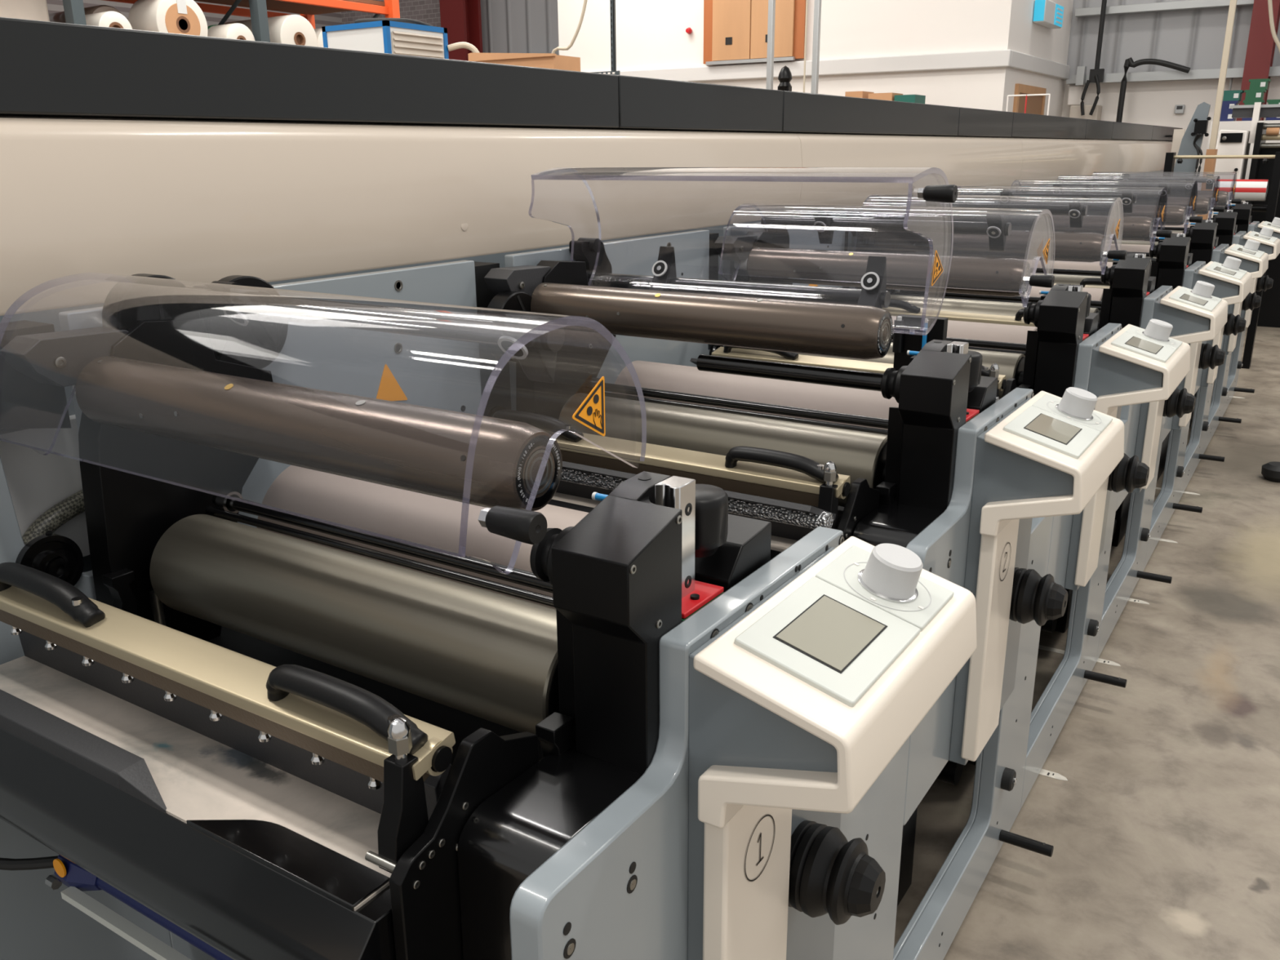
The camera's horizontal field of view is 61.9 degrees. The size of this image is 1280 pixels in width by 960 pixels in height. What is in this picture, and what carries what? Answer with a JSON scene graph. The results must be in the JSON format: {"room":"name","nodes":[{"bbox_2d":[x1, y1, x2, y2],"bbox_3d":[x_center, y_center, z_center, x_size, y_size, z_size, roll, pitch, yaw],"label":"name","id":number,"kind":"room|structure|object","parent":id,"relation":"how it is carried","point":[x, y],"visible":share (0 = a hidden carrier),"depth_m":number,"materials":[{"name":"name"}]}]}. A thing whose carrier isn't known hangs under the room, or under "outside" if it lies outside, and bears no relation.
{"room":"print shop","nodes":[
{"label":"print shop","id":0,"kind":"room"},
{"bbox_2d":[46,0,342,28],"bbox_3d":[-8.700,-4.349,9.459,0.200,5.526,15.900,10,20,31],"label":"wall","id":1,"kind":"structure","parent":0,"point":[53,6],"depth_m":13.84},
{"bbox_2d":[341,0,440,26],"bbox_3d":[-3.349,-6.178,15.244,2.600,5.526,0.300,10,20,31],"label":"wall","id":2,"kind":"structure","parent":0,"point":[428,11],"depth_m":14.80,"materials":[{"name":"grey brick"}]},
{"bbox_2d":[557,0,1017,111],"bbox_3d":[1.151,-4.587,9.961,4.650,5.526,0.200,10,20,31],"label":"wall","id":3,"kind":"structure","parent":0,"point":[651,34],"depth_m":9.52,"materials":[{"name":"white paint"}]},
{"bbox_2d":[685,27,692,34],"bbox_3d":[0.472,-4.351,10.327,0.060,0.060,0.060,10,20,31],"label":"fire alarm","id":4,"kind":"object","parent":3,"relation":"attached to","point":[688,30],"visible":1,"depth_m":10.31,"materials":[{"name":"red plastic"}]},
{"bbox_2d":[703,0,806,65],"bbox_3d":[1.053,-4.389,9.899,1.050,0.965,0.095,10,20,31],"label":"wall cabinet","id":5,"kind":"object","parent":3,"relation":"attached to","point":[735,31],"visible":0.81,"depth_m":9.94,"materials":[{"name":"brown wood"}]},
{"bbox_2d":[619,49,1070,81],"bbox_3d":[1.685,-4.135,10.945,4.720,0.133,2.250,10,20,31],"label":"trim","id":6,"kind":"structure","parent":3,"relation":"attached to","point":[997,58],"depth_m":9.56,"materials":[{"name":"white"}]},
{"bbox_2d":[480,0,1279,222],"bbox_3d":[3.811,-4.883,10.849,14.400,5.526,0.220,10,20,31],"label":"wall","id":7,"kind":"structure","parent":0,"point":[1193,39],"depth_m":10.31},
{"bbox_2d":[1066,85,1084,106],"bbox_3d":[4.336,-3.819,10.599,0.130,0.180,0.135,10,20,31],"label":"electrical box","id":8,"kind":"object","parent":7,"relation":"attached to","point":[1075,92],"visible":0.78,"depth_m":10.54,"materials":[{"name":"white paint"}]},
{"bbox_2d":[1074,0,1253,17],"bbox_3d":[6.600,-4.142,8.989,5.550,0.070,0.135,10,20,31],"label":"wall purlin","id":9,"kind":"structure","parent":7,"relation":"attached to","point":[1190,4],"depth_m":10.00,"materials":[{"name":"grey metal"}]},
{"bbox_2d":[1066,66,1279,84],"bbox_3d":[6.582,-3.543,9.136,5.550,0.080,0.170,10,20,31],"label":"cable tray","id":10,"kind":"object","parent":7,"relation":"attached to","point":[1237,73],"visible":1,"depth_m":10.03,"materials":[{"name":"grey metal"}]},
{"bbox_2d":[1075,66,1086,85],"bbox_3d":[4.297,-3.936,10.386,0.070,0.170,0.090,10,20,31],"label":"box","id":11,"kind":"object","parent":10,"relation":"attached to","point":[1081,70],"visible":1,"depth_m":10.35,"materials":[{"name":"grey"}]},
{"bbox_2d":[1080,68,1104,115],"bbox_3d":[4.384,-3.762,10.353,0.176,0.424,0.076,10,20,31],"label":"cable bundle","id":12,"kind":"object","parent":10,"relation":"hanging from","point":[1096,75],"visible":1,"depth_m":10.30,"materials":[{"name":"black rubber"}]},
{"bbox_2d":[1094,0,1106,69],"bbox_3d":[4.407,-5.290,9.905,0.044,3.000,0.042,10,20,31],"label":"conduit","id":13,"kind":"object","parent":10,"relation":"attached to","point":[1104,2],"visible":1,"depth_m":10.21,"materials":[{"name":"black rubber"}]},
{"bbox_2d":[1174,104,1185,113],"bbox_3d":[5.158,-3.543,10.191,0.080,0.080,0.043,10,20,31],"label":"thermostat","id":14,"kind":"object","parent":7,"relation":"attached to","point":[1180,108],"visible":1,"depth_m":10.17,"materials":[{"name":"grey plastic"}]},
{"bbox_2d":[1008,0,1073,116],"bbox_3d":[3.622,-4.524,9.691,0.200,5.526,2.020,10,20,31],"label":"wall","id":15,"kind":"structure","parent":0,"point":[1031,38],"depth_m":9.84,"materials":[{"name":"white paint"}]},
{"bbox_2d":[1013,83,1046,115],"bbox_3d":[3.533,-2.660,9.876,0.030,1.856,1.000,10,20,31],"label":"trim","id":16,"kind":"structure","parent":15,"relation":"attached to","point":[1019,88],"depth_m":9.42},
{"bbox_2d":[1017,93,1043,115],"bbox_3d":[3.531,-2.627,9.888,0.015,1.786,0.880,10,20,31],"label":"door","id":17,"kind":"structure","parent":15,"relation":"in","point":[1034,103],"depth_m":9.68,"materials":[{"name":"brown"}]},
{"bbox_2d":[1032,0,1063,29],"bbox_3d":[3.667,-4.180,9.566,0.107,0.190,0.685,10,20,31],"label":"control box","id":18,"kind":"object","parent":15,"relation":"attached to","point":[1046,13],"visible":1,"depth_m":9.42,"materials":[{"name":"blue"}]},
{"bbox_2d":[893,326,1279,959],"bbox_3d":[-0.485,-0.356,5.834,19.000,0.100,17.000,10,20,31],"label":"floor","id":19,"kind":"structure","parent":0,"point":[1162,829],"depth_m":2.36,"materials":[{"name":"concrete"}]},
{"bbox_2d":[62,0,399,42],"bbox_3d":[-3.686,-2.963,7.545,1.130,3.926,4.460,10,20,31],"label":"rack","id":20,"kind":"object","parent":19,"relation":"on","point":[74,13],"visible":0.2,"depth_m":8.55,"materials":[{"name":"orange metal"}]},
{"bbox_2d":[0,0,49,22],"bbox_3d":[-4.194,-2.999,6.755,0.800,0.504,0.460,10,20,31],"label":"cartons","id":21,"kind":"object","parent":20,"relation":"on","point":[33,10],"visible":0.22,"depth_m":6.62},
{"bbox_2d":[48,4,123,22],"bbox_3d":[-3.898,-3.117,7.446,0.700,0.320,0.320,10,20,31],"label":"roll","id":22,"kind":"object","parent":20,"relation":"on","point":[60,17],"visible":0.23,"depth_m":7.25,"materials":[{"name":"white paper"}]},
{"bbox_2d":[84,11,132,29],"bbox_3d":[-3.546,-2.950,7.031,0.334,0.240,0.240,10,20,31],"label":"roll","id":23,"kind":"object","parent":20,"relation":"on","point":[106,19],"visible":0.37,"depth_m":6.91,"materials":[{"name":"white paper"}]},
{"bbox_2d":[128,0,208,36],"bbox_3d":[-3.275,-3.153,7.408,0.336,0.400,0.400,10,20,31],"label":"roll","id":24,"kind":"object","parent":20,"relation":"on","point":[172,16],"visible":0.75,"depth_m":7.27,"materials":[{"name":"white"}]},
{"bbox_2d":[207,22,254,40],"bbox_3d":[-3.240,-3.239,7.940,0.854,0.258,0.258,10,20,31],"label":"roll","id":25,"kind":"object","parent":20,"relation":"on","point":[236,30],"visible":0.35,"depth_m":7.69,"materials":[{"name":"white paper"}]},
{"bbox_2d":[314,27,323,47],"bbox_3d":[-2.801,-3.504,8.704,0.854,0.300,0.300,10,20,31],"label":"roll","id":26,"kind":"object","parent":20,"relation":"on","point":[318,32],"visible":0.05,"depth_m":8.38,"materials":[{"name":"white paper"}]},
{"bbox_2d":[321,17,479,58],"bbox_3d":[-1.667,-2.207,7.912,0.842,2.232,0.780,10,20,31],"label":"blue chiller","id":27,"kind":"object","parent":19,"relation":"on","point":[397,36],"visible":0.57,"depth_m":7.42,"materials":[{"name":"white metal"}]},
{"bbox_2d":[391,30,444,58],"bbox_3d":[-1.546,-2.901,7.500,0.024,0.446,0.500,10,20,31],"label":"grille","id":28,"kind":"object","parent":27,"relation":"attached to","point":[424,43],"depth_m":7.45,"materials":[{"name":"white metal"}]},
{"bbox_2d":[439,0,482,61],"bbox_3d":[-2.358,-5.371,14.295,0.400,4.526,0.350,10,20,31],"label":"column","id":29,"kind":"structure","parent":19,"relation":"on","point":[462,20],"depth_m":14.01,"materials":[{"name":"red metal"}]},
{"bbox_2d":[0,260,976,959],"bbox_3d":[-0.128,0.348,1.329,1.027,1.206,1.013,10,20,31],"label":"printing press unit","id":30,"kind":"object","parent":19,"relation":"on","point":[342,678],"visible":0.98,"depth_m":0.93,"materials":[{"name":"grey paint"}]},
{"bbox_2d":[0,621,24,664],"bbox_3d":[-0.702,0.172,1.172,0.033,0.048,0.026,10,20,31],"label":"plate","id":31,"kind":"object","parent":30,"relation":"attached to","point":[11,646],"depth_m":1.18,"materials":[{"name":"grey paint"}]},
{"bbox_2d":[0,818,59,858],"bbox_3d":[-0.713,0.407,1.224,0.033,0.080,0.061,10,20,31],"label":"plate","id":32,"kind":"object","parent":30,"relation":"attached to","point":[15,843],"depth_m":1.22,"materials":[{"name":"grey paint"}]},
{"bbox_2d":[0,456,96,599],"bbox_3d":[-0.673,0.057,1.184,0.033,0.191,0.096,10,20,31],"label":"coiled hose","id":33,"kind":"object","parent":30,"relation":"attached to","point":[33,554],"depth_m":1.18,"materials":[{"name":"grey paint"}]},
{"bbox_2d":[0,867,156,959],"bbox_3d":[-0.693,0.531,1.293,0.033,0.238,0.175,10,20,31],"label":"plate","id":34,"kind":"object","parent":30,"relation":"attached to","point":[40,919],"depth_m":1.27,"materials":[{"name":"grey paint"}]},
{"bbox_2d":[0,854,233,959],"bbox_3d":[-0.442,0.383,0.989,0.616,0.140,0.094,10,20,31],"label":"guide","id":35,"kind":"object","parent":30,"relation":"attached to","point":[78,880],"visible":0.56,"depth_m":1.05,"materials":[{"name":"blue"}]},
{"bbox_2d":[82,889,172,947],"bbox_3d":[-0.659,0.554,1.355,0.033,0.151,0.097,10,20,31],"label":"plate","id":36,"kind":"object","parent":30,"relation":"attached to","point":[152,927],"depth_m":1.36,"materials":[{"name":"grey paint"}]},
{"bbox_2d":[0,727,395,959],"bbox_3d":[-0.431,0.320,0.978,0.635,0.135,0.141,10,20,31],"label":"tray","id":37,"kind":"object","parent":30,"relation":"on","point":[255,855],"depth_m":0.88,"materials":[{"name":"black metal"}]},
{"bbox_2d":[0,272,646,574],"bbox_3d":[-0.315,-0.083,0.996,0.708,0.183,0.259,10,20,31],"label":"hood","id":38,"kind":"object","parent":30,"relation":"attached to","point":[152,373],"depth_m":0.97,"materials":[{"name":"clear plastic"}]},
{"bbox_2d":[467,53,580,71],"bbox_3d":[-0.783,-1.978,7.573,0.730,1.981,0.320,10,20,31],"label":"carton","id":39,"kind":"object","parent":19,"relation":"on","point":[546,60],"visible":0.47,"depth_m":7.14,"materials":[{"name":"brown cardboard"}]},
{"bbox_2d":[551,0,587,53],"bbox_3d":[-0.601,-3.311,9.602,0.614,3.328,0.028,10,20,31],"label":"cable","id":40,"kind":"object","parent":19,"relation":"on","point":[580,21],"visible":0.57,"depth_m":9.37,"materials":[{"name":"beige plastic"}]},
{"bbox_2d":[0,17,1182,572],"bbox_3d":[1.460,-0.891,4.846,0.370,1.474,10.999,10,20,31],"label":"machine cover","id":41,"kind":"object","parent":19,"relation":"on","point":[123,151],"visible":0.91,"depth_m":1.66,"materials":[{"name":"beige metal"}]},
{"bbox_2d":[0,414,89,556],"bbox_3d":[-0.678,0.005,1.310,0.022,0.170,0.360,10,20,31],"label":"plate","id":42,"kind":"object","parent":41,"relation":"attached to","point":[37,482],"visible":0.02,"depth_m":1.25,"materials":[{"name":"grey"}]},
{"bbox_2d":[22,489,84,544],"bbox_3d":[-0.677,0.057,1.277,0.024,0.104,0.181,10,20,31],"label":"hose","id":43,"kind":"object","parent":42,"relation":"attached to","point":[68,508],"visible":0.36,"depth_m":1.25,"materials":[{"name":"grey metal"}]},
{"bbox_2d":[609,0,616,71],"bbox_3d":[-0.236,-3.450,9.705,0.035,3.526,0.038,10,20,31],"label":"post","id":44,"kind":"object","parent":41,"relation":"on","point":[612,2],"visible":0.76,"depth_m":9.53,"materials":[{"name":"grey metal"}]},
{"bbox_2d":[591,71,619,75],"bbox_3d":[-0.395,-3.693,9.699,0.500,0.035,0.018,10,20,31],"label":"rail","id":45,"kind":"object","parent":44,"relation":"attached to","point":[615,73],"visible":0.32,"depth_m":9.61,"materials":[{"name":"grey metal"}]},
{"bbox_2d":[777,66,792,91],"bbox_3d":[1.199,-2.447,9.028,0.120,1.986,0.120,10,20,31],"label":"knob","id":46,"kind":"object","parent":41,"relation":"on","point":[784,77],"visible":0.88,"depth_m":8.73,"materials":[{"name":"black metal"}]},
{"bbox_2d":[844,91,874,98],"bbox_3d":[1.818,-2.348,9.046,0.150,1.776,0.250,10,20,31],"label":"flat box","id":47,"kind":"object","parent":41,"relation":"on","point":[851,94],"visible":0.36,"depth_m":8.69,"materials":[{"name":"brown cardboard"}]},
{"bbox_2d":[868,92,902,101],"bbox_3d":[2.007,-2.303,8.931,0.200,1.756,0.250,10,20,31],"label":"flat box","id":48,"kind":"object","parent":41,"relation":"on","point":[885,96],"visible":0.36,"depth_m":8.57,"materials":[{"name":"brown cardboard"}]},
{"bbox_2d":[893,94,925,103],"bbox_3d":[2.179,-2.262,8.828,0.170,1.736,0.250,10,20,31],"label":"flat box","id":49,"kind":"object","parent":41,"relation":"on","point":[919,99],"visible":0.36,"depth_m":8.49,"materials":[{"name":"teal"}]},
{"bbox_2d":[766,0,821,93],"bbox_3d":[1.260,-2.747,8.999,0.500,2.576,0.088,10,20,31],"label":"pipes","id":50,"kind":"object","parent":19,"relation":"on","point":[771,3],"visible":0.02,"depth_m":8.72,"materials":[{"name":"grey metal"}]},
{"bbox_2d":[474,167,1124,959],"bbox_3d":[0.289,0.109,1.933,1.027,1.299,1.013,10,20,31],"label":"printing press unit","id":51,"kind":"object","parent":19,"relation":"on","point":[922,455],"visible":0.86,"depth_m":1.59,"materials":[{"name":"black metal"}]},
{"bbox_2d":[528,167,957,335],"bbox_3d":[0.157,-0.369,1.673,0.708,0.234,0.218,10,20,31],"label":"hood","id":52,"kind":"object","parent":51,"relation":"attached to","point":[588,270],"depth_m":1.70,"materials":[{"name":"clear plastic"}]},
{"bbox_2d":[708,203,1190,808],"bbox_3d":[0.708,-0.043,2.562,1.027,1.213,1.013,10,20,31],"label":"printing press unit","id":53,"kind":"object","parent":19,"relation":"on","point":[1064,348],"visible":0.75,"depth_m":2.20,"materials":[{"name":"black metal"}]},
{"bbox_2d":[718,203,1054,307],"bbox_3d":[0.522,-0.481,2.228,0.708,0.178,0.266,10,20,31],"label":"hood","id":54,"kind":"object","parent":53,"relation":"attached to","point":[757,256],"depth_m":2.25,"materials":[{"name":"clear plastic"}]},
{"bbox_2d":[1005,93,1050,115],"bbox_3d":[2.984,-2.132,8.417,0.322,1.717,0.012,10,20,31],"label":"wire rack","id":55,"kind":"object","parent":19,"relation":"on","point":[1031,95],"visible":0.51,"depth_m":8.18,"materials":[{"name":"white metal"}]},
{"bbox_2d":[844,193,1227,661],"bbox_3d":[1.126,-0.234,3.180,1.027,1.206,1.013,10,20,31],"label":"printing press unit","id":56,"kind":"object","parent":19,"relation":"on","point":[1195,315],"visible":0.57,"depth_m":2.82,"materials":[{"name":"black metal"}]},
{"bbox_2d":[853,193,1127,275],"bbox_3d":[0.939,-0.664,2.846,0.708,0.183,0.259,10,20,31],"label":"hood","id":57,"kind":"object","parent":56,"relation":"attached to","point":[1076,246],"depth_m":2.83,"materials":[{"name":"clear plastic"}]},
{"bbox_2d":[1039,768,1067,781],"bbox_3d":[0.826,0.636,2.411,0.272,0.001,0.024,10,20,31],"label":"tape","id":58,"kind":"object","parent":19,"relation":"on","point":[1044,772],"visible":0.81,"depth_m":2.36,"materials":[{"name":"white"}]},
{"bbox_2d":[1038,644,1120,666],"bbox_3d":[1.174,0.475,2.924,0.272,0.001,0.024,10,20,31],"label":"tape","id":59,"kind":"object","parent":19,"relation":"on","point":[1040,646],"visible":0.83,"depth_m":2.93,"materials":[{"name":"white"}]},
{"bbox_2d":[1069,104,1102,119],"bbox_3d":[4.417,-2.878,10.787,0.260,1.721,0.210,10,20,31],"label":"upper cabinet","id":60,"kind":"object","parent":19,"relation":"on","point":[1075,110],"visible":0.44,"depth_m":10.47,"materials":[{"name":"white"}]},
{"bbox_2d":[939,185,1251,568],"bbox_3d":[1.544,-0.428,3.797,1.027,1.206,1.013,10,20,31],"label":"printing press unit","id":61,"kind":"object","parent":19,"relation":"on","point":[1172,266],"visible":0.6,"depth_m":3.44,"materials":[{"name":"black metal"}]},
{"bbox_2d":[943,185,1172,250],"bbox_3d":[1.357,-0.858,3.463,0.708,0.183,0.259,10,20,31],"label":"hood","id":62,"kind":"object","parent":61,"relation":"attached to","point":[1135,228],"depth_m":3.43,"materials":[{"name":"clear plastic"}]},
{"bbox_2d":[999,179,1268,502],"bbox_3d":[1.962,-0.621,4.414,1.027,1.206,1.013,10,20,31],"label":"printing press unit","id":63,"kind":"object","parent":19,"relation":"on","point":[1203,246],"visible":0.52,"depth_m":4.04,"materials":[{"name":"black metal"}]},
{"bbox_2d":[1009,179,1202,233],"bbox_3d":[1.775,-1.052,4.080,0.708,0.183,0.259,10,20,31],"label":"hood","id":64,"kind":"object","parent":63,"relation":"attached to","point":[1175,214],"depth_m":4.03,"materials":[{"name":"clear plastic"}]},
{"bbox_2d":[1128,598,1149,604],"bbox_3d":[1.434,0.354,3.308,0.272,0.001,0.024,10,20,31],"label":"tape","id":65,"kind":"object","parent":19,"relation":"on","point":[1129,599],"visible":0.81,"depth_m":3.25,"materials":[{"name":"white"}]},
{"bbox_2d":[1124,533,1177,542],"bbox_3d":[1.771,0.198,3.805,0.272,0.001,0.024,10,20,31],"label":"tape","id":66,"kind":"object","parent":19,"relation":"on","point":[1161,540],"visible":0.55,"depth_m":3.75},
{"bbox_2d":[1115,57,1190,122],"bbox_3d":[4.842,-2.940,10.274,0.588,2.136,0.052,10,20,31],"label":"hose","id":67,"kind":"object","parent":19,"relation":"on","point":[1129,62],"visible":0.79,"depth_m":10.07,"materials":[{"name":"black rubber"}]},
{"bbox_2d":[1044,175,1279,453],"bbox_3d":[2.380,-0.815,5.031,1.027,1.206,1.013,10,20,31],"label":"printing press unit","id":68,"kind":"object","parent":19,"relation":"on","point":[1226,230],"visible":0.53,"depth_m":4.65,"materials":[{"name":"black metal"}]},
{"bbox_2d":[1051,175,1225,219],"bbox_3d":[2.193,-1.246,4.697,0.708,0.183,0.259,10,20,31],"label":"hood","id":69,"kind":"object","parent":68,"relation":"attached to","point":[1202,203],"depth_m":4.64,"materials":[{"name":"clear plastic"}]},
{"bbox_2d":[1155,487,1199,494],"bbox_3d":[2.118,0.037,4.318,0.272,0.001,0.024,10,20,31],"label":"tape","id":70,"kind":"object","parent":19,"relation":"on","point":[1158,488],"visible":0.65,"depth_m":4.27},
{"bbox_2d":[1171,128,1185,167],"bbox_3d":[3.900,-1.841,7.906,0.070,1.446,0.030,10,20,31],"label":"board","id":71,"kind":"object","parent":19,"relation":"on","point":[1178,135],"visible":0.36,"depth_m":7.71,"materials":[{"name":"white"}]},
{"bbox_2d":[1080,171,1279,417],"bbox_3d":[2.798,-1.009,5.648,1.027,1.206,1.013,10,20,31],"label":"printing press unit","id":72,"kind":"object","parent":19,"relation":"on","point":[1243,220],"visible":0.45,"depth_m":5.29,"materials":[{"name":"black metal"}]},
{"bbox_2d":[1087,171,1241,209],"bbox_3d":[2.611,-1.440,5.314,0.708,0.183,0.259,10,20,31],"label":"hood","id":73,"kind":"object","parent":72,"relation":"attached to","point":[1223,195],"depth_m":5.26,"materials":[{"name":"clear plastic"}]},
{"bbox_2d":[1171,102,1211,219],"bbox_3d":[3.801,-1.818,7.546,0.247,1.616,0.127,10,20,31],"label":"column","id":74,"kind":"structure","parent":19,"relation":"on","point":[1193,138],"depth_m":7.37,"materials":[{"name":"grey metal"}]},
{"bbox_2d":[1197,149,1217,219],"bbox_3d":[4.051,-1.715,7.731,0.055,1.306,0.150,10,20,31],"label":"carton","id":75,"kind":"object","parent":19,"relation":"on","point":[1210,163],"visible":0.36,"depth_m":7.52,"materials":[{"name":"brown cardboard"}]},
{"bbox_2d":[1162,151,1279,368],"bbox_3d":[3.548,-1.370,6.652,0.634,1.291,0.100,10,20,31],"label":"stand","id":76,"kind":"object","parent":19,"relation":"on","point":[1169,165],"visible":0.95,"depth_m":6.53,"materials":[{"name":"black metal"}]},
{"bbox_2d":[1208,204,1266,211],"bbox_3d":[3.545,-1.676,6.557,0.544,0.040,0.040,10,20,31],"label":"shaft","id":77,"kind":"object","parent":76,"relation":"attached to","point":[1255,207],"visible":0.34,"depth_m":6.43,"materials":[{"name":"black metal"}]},
{"bbox_2d":[1218,179,1268,200],"bbox_3d":[3.641,-1.759,6.466,0.280,0.124,0.124,10,20,31],"label":"roll","id":78,"kind":"object","parent":77,"relation":"on","point":[1246,189],"visible":0.59,"depth_m":6.40,"materials":[{"name":"white"}]},
{"bbox_2d":[1208,0,1236,149],"bbox_3d":[4.117,-3.491,7.347,0.040,4.926,0.040,10,20,31],"label":"pole","id":79,"kind":"object","parent":19,"relation":"on","point":[1233,3],"visible":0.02,"depth_m":7.52,"materials":[{"name":"beige"}]},
{"bbox_2d":[1207,129,1250,219],"bbox_3d":[4.371,-1.910,8.126,0.289,1.440,0.471,10,20,31],"label":"cabinet","id":80,"kind":"object","parent":19,"relation":"on","point":[1229,142],"visible":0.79,"depth_m":7.77,"materials":[{"name":"white metal"}]},
{"bbox_2d":[1228,78,1232,90],"bbox_3d":[5.466,-2.789,10.123,0.022,1.926,0.022,-12,21,-33],"label":"conduit","id":81,"kind":"object","parent":19,"relation":"on","point":[1231,79],"visible":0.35,"depth_m":9.85,"materials":[{"name":"grey metal"}]},
{"bbox_2d":[1207,120,1279,202],"bbox_3d":[5.391,-2.169,8.802,1.380,1.521,0.350,10,20,31],"label":"shelf","id":82,"kind":"object","parent":19,"relation":"on","point":[1228,125],"visible":0.17,"depth_m":8.71,"materials":[{"name":"white metal"}]},
{"bbox_2d":[1219,111,1235,121],"bbox_3d":[4.869,-3.015,8.844,0.144,0.080,0.183,10,20,31],"label":"plastic crate","id":83,"kind":"object","parent":82,"relation":"on","point":[1225,116],"visible":0.5,"depth_m":8.77,"materials":[{"name":"blue plastic"}]},
{"bbox_2d":[1221,100,1239,111],"bbox_3d":[4.869,-3.092,8.821,0.144,0.080,0.183,10,20,31],"label":"plastic crate","id":84,"kind":"object","parent":83,"relation":"on","point":[1225,104],"visible":0.52,"depth_m":8.75,"materials":[{"name":"blue plastic"}]},
{"bbox_2d":[1222,89,1244,101],"bbox_3d":[4.885,-3.165,8.787,0.144,0.080,0.183,10,20,31],"label":"plastic crate","id":85,"kind":"object","parent":84,"relation":"on","point":[1236,95],"visible":0.88,"depth_m":8.72,"materials":[{"name":"teal plastic"}]},
{"bbox_2d":[1241,117,1260,120],"bbox_3d":[5.020,-2.988,8.751,0.144,0.080,0.183,10,20,31],"label":"plastic crate","id":86,"kind":"object","parent":82,"relation":"on","point":[1243,118],"visible":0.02,"depth_m":8.70,"materials":[{"name":"blue plastic"}]},
{"bbox_2d":[1242,99,1265,105],"bbox_3d":[5.020,-3.064,8.727,0.144,0.080,0.183,10,20,31],"label":"plastic crate","id":87,"kind":"object","parent":86,"relation":"on","point":[1246,102],"visible":0.45,"depth_m":8.66,"materials":[{"name":"green plastic"}]},
{"bbox_2d":[1244,88,1266,100],"bbox_3d":[5.019,-3.140,8.703,0.144,0.080,0.183,10,20,31],"label":"plastic crate","id":88,"kind":"object","parent":87,"relation":"on","point":[1251,95],"visible":0.95,"depth_m":8.63,"materials":[{"name":"green plastic"}]},
{"bbox_2d":[1248,78,1271,89],"bbox_3d":[5.035,-3.214,8.669,0.144,0.080,0.183,10,20,31],"label":"plastic crate","id":89,"kind":"object","parent":88,"relation":"on","point":[1255,84],"visible":0.98,"depth_m":8.60,"materials":[{"name":"green plastic"}]},
{"bbox_2d":[1265,117,1279,120],"bbox_3d":[5.163,-2.962,8.662,0.144,0.080,0.183,10,20,31],"label":"plastic crate","id":90,"kind":"object","parent":82,"relation":"on","point":[1267,118],"visible":0.15,"depth_m":8.61,"materials":[{"name":"blue plastic"}]},
{"bbox_2d":[1266,99,1279,104],"bbox_3d":[5.162,-3.038,8.639,0.144,0.080,0.183,10,20,31],"label":"plastic crate","id":91,"kind":"object","parent":90,"relation":"on","point":[1269,101],"visible":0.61,"depth_m":8.57,"materials":[{"name":"green plastic"}]},
{"bbox_2d":[1229,102,1279,328],"bbox_3d":[4.914,-1.911,7.802,1.260,1.626,0.600,10,20,31],"label":"machine","id":92,"kind":"object","parent":19,"relation":"on","point":[1260,132],"visible":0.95,"depth_m":7.88,"materials":[{"name":"black metal"}]},
{"bbox_2d":[1235,0,1279,120],"bbox_3d":[5.589,-3.883,9.596,0.200,4.326,0.300,10,20,31],"label":"column","id":93,"kind":"structure","parent":19,"relation":"on","point":[1260,49],"depth_m":9.48,"materials":[{"name":"red metal"}]},
{"bbox_2d":[1261,461,1279,482],"bbox_3d":[2.648,-0.035,4.423,0.124,0.068,0.124,10,20,31],"label":"rubber foot","id":94,"kind":"object","parent":19,"relation":"on","point":[1270,471],"visible":1,"depth_m":4.40,"materials":[{"name":"black rubber"}]},
{"bbox_2d":[1267,0,1279,53],"bbox_3d":[5.489,-3.797,9.191,0.271,0.856,0.032,10,20,31],"label":"hose","id":95,"kind":"object","parent":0,"point":[1269,2],"visible":1,"depth_m":9.17,"materials":[{"name":"beige"}]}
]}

